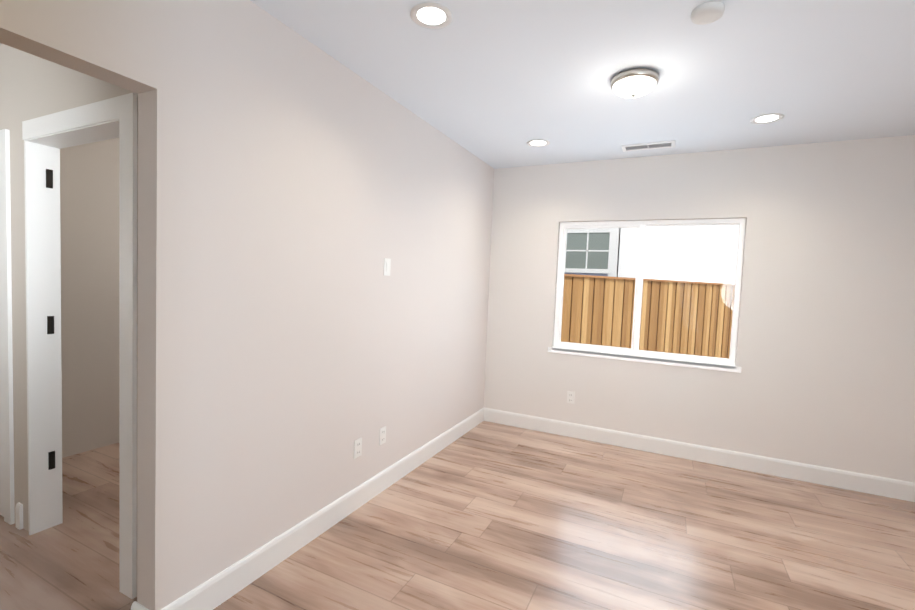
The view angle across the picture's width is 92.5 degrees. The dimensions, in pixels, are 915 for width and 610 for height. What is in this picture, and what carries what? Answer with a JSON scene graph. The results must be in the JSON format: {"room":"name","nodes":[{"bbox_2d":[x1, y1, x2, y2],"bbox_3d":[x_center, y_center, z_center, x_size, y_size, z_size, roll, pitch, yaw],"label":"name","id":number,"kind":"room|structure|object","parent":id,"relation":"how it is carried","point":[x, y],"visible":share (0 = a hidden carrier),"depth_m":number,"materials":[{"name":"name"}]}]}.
{"room":"empty living room","nodes":[
{"label":"empty living room","id":0,"kind":"room"},
{"bbox_2d":[0,44,137,596],"bbox_3d":[-2.208,-0.073,2.379,2.302,2.700,0.120,4,3,26],"label":"wall","id":1,"kind":"structure","parent":0,"point":[32,86],"depth_m":2.38,"materials":[{"name":"paint"}]},
{"bbox_2d":[0,129,14,524],"bbox_3d":[-2.889,0.123,2.640,0.845,2.225,0.018,4,3,26],"label":"door frame","id":2,"kind":"structure","parent":1,"relation":"attached to","point":[7,508],"depth_m":2.47,"materials":[{"name":"white wood"}]},
{"bbox_2d":[15,502,22,529],"bbox_3d":[-2.745,1.237,1.449,2.302,0.140,2.100,4,3,26],"label":"baseboard","id":3,"kind":"structure","parent":1,"relation":"attached to","point":[19,515],"depth_m":2.47,"materials":[{"name":"white wood"}]},
{"bbox_2d":[22,93,136,598],"bbox_3d":[-1.846,0.181,2.208,1.010,2.240,0.150,4,3,26],"label":"door frame","id":4,"kind":"structure","parent":1,"relation":"attached to","point":[46,138],"depth_m":2.34,"materials":[{"name":"white wood"}]},
{"bbox_2d":[60,138,118,457],"bbox_3d":[-3.068,-0.161,3.373,0.120,2.700,5.360,4,3,26],"label":"wall","id":5,"kind":"structure","parent":0,"point":[89,202],"depth_m":3.51,"materials":[{"name":"paint"}]},
{"bbox_2d":[0,0,493,609],"bbox_3d":[-0.892,-0.016,2.319,0.120,2.700,5.360,4,3,26],"label":"wall","id":6,"kind":"structure","parent":0,"point":[294,190],"depth_m":2.12,"materials":[{"name":"beige paint"}]},
{"bbox_2d":[139,408,486,609],"bbox_3d":[-0.468,1.235,3.236,0.038,0.140,3.376,4,3,26],"label":"baseboard","id":7,"kind":"structure","parent":6,"relation":"attached to","point":[217,590],"depth_m":2.42,"materials":[{"name":"white wood"}]},
{"bbox_2d":[354,437,361,458],"bbox_3d":[-0.640,0.922,2.821,0.008,0.116,0.072,4,3,26],"label":"outlet","id":8,"kind":"object","parent":6,"relation":"attached to","point":[357,447],"visible":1,"depth_m":2.82,"materials":[{"name":"white plastic"}]},
{"bbox_2d":[379,426,385,444],"bbox_3d":[-0.522,0.914,3.063,0.008,0.116,0.072,4,3,26],"label":"outlet","id":9,"kind":"object","parent":6,"relation":"attached to","point":[382,436],"visible":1,"depth_m":3.06,"materials":[{"name":"white plastic"}]},
{"bbox_2d":[383,258,390,275],"bbox_3d":[-0.478,-0.259,2.989,0.012,0.116,0.072,4,3,26],"label":"light switch","id":10,"kind":"object","parent":6,"relation":"attached to","point":[387,264],"visible":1,"depth_m":2.98,"materials":[{"name":"white plastic"}]},
{"bbox_2d":[0,421,914,609],"bbox_3d":[-0.073,1.438,1.986,6.780,0.100,5.630,4,3,26],"label":"floor","id":11,"kind":"structure","parent":0,"point":[485,515],"depth_m":2.54,"materials":[{"name":"brown wood"}]},
{"bbox_2d":[250,0,914,168],"bbox_3d":[1.129,-1.293,1.309,4.358,0.120,5.630,4,3,26],"label":"ceiling","id":12,"kind":"structure","parent":0,"point":[495,84],"depth_m":2.40,"materials":[{"name":"white paint"}]},
{"bbox_2d":[410,3,451,28],"bbox_3d":[-0.119,-1.317,1.999,0.192,0.006,0.192,4,3,26],"label":"recessed light","id":13,"kind":"object","parent":12,"relation":"in","point":[432,15],"visible":1,"depth_m":1.99,"materials":[{"name":"white"}]},
{"bbox_2d":[527,139,549,146],"bbox_3d":[0.687,-1.376,3.727,0.192,0.006,0.192,4,3,26],"label":"recessed light","id":14,"kind":"object","parent":12,"relation":"in","point":[538,143],"visible":1,"depth_m":3.72,"materials":[{"name":"white"}]},
{"bbox_2d":[610,68,658,97],"bbox_3d":[1.010,-1.244,2.509,0.257,0.114,0.257,4,3,26],"label":"flush-mount dome light","id":15,"kind":"object","parent":12,"relation":"attached to","point":[634,83],"visible":1,"depth_m":2.44,"materials":[{"name":"white glass"}]},
{"bbox_2d":[621,140,674,151],"bbox_3d":[1.601,-1.334,3.679,0.410,0.010,0.160,4,3,26],"label":"ceiling vent","id":16,"kind":"object","parent":12,"relation":"in","point":[650,145],"visible":1,"depth_m":3.67,"materials":[{"name":"white plastic"}]},
{"bbox_2d":[691,1,724,24],"bbox_3d":[1.074,-1.248,1.881,0.128,0.034,0.128,4,3,26],"label":"smoke detector","id":17,"kind":"object","parent":12,"relation":"attached to","point":[707,13],"visible":1,"depth_m":1.85,"materials":[{"name":"white plastic"}]},
{"bbox_2d":[750,113,783,123],"bbox_3d":[2.128,-1.279,3.012,0.192,0.006,0.192,4,3,26],"label":"recessed light","id":18,"kind":"object","parent":12,"relation":"in","point":[768,118],"visible":1,"depth_m":3.01,"materials":[{"name":"white"}]},
{"bbox_2d":[484,135,914,482],"bbox_3d":[-0.493,-0.152,5.186,10.510,2.700,0.150,4,3,26],"label":"wall","id":19,"kind":"structure","parent":0,"point":[825,354],"depth_m":3.63,"materials":[{"name":"beige paint"}]},
{"bbox_2d":[567,391,574,403],"bbox_3d":[1.123,0.918,4.346,0.072,0.116,0.008,4,3,26],"label":"outlet","id":20,"kind":"object","parent":19,"relation":"attached to","point":[570,397],"visible":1,"depth_m":4.34,"materials":[{"name":"white plastic"}]},
{"bbox_2d":[548,218,745,372],"bbox_3d":[1.714,-0.131,4.097,1.655,1.307,0.151,4,3,26],"label":"sliding window","id":21,"kind":"structure","parent":19,"relation":"in","point":[633,353],"depth_m":4.10,"materials":[{"name":"white plastic"}]},
{"bbox_2d":[483,408,914,501],"bbox_3d":[2.142,1.309,3.860,4.148,0.140,0.016,4,3,26],"label":"baseboard","id":22,"kind":"structure","parent":19,"relation":"attached to","point":[876,485],"depth_m":3.79,"materials":[{"name":"white wood"}]},
{"label":"outside","id":23,"kind":"structure","parent":0,"visible":0},
{"bbox_3d":[2.777,1.124,14.785,34.000,0.100,19.890,4,3,26],"label":"ground","id":24,"kind":"structure","parent":23,"visible":0},
{"bbox_2d":[564,228,638,277],"bbox_3d":[-1.188,-2.530,15.920,14.025,6.750,6.100,4,3,26],"label":"house","id":25,"kind":"structure","parent":24,"relation":"on","point":[597,254],"depth_m":10.59,"materials":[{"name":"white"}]},
{"bbox_2d":[561,274,734,358],"bbox_3d":[4.135,0.446,9.191,11.400,1.958,0.170,1,4,-31],"label":"fence","id":26,"kind":"object","parent":24,"relation":"on","point":[691,347],"depth_m":9.07,"materials":[{"name":"brown wood"}]}
]}

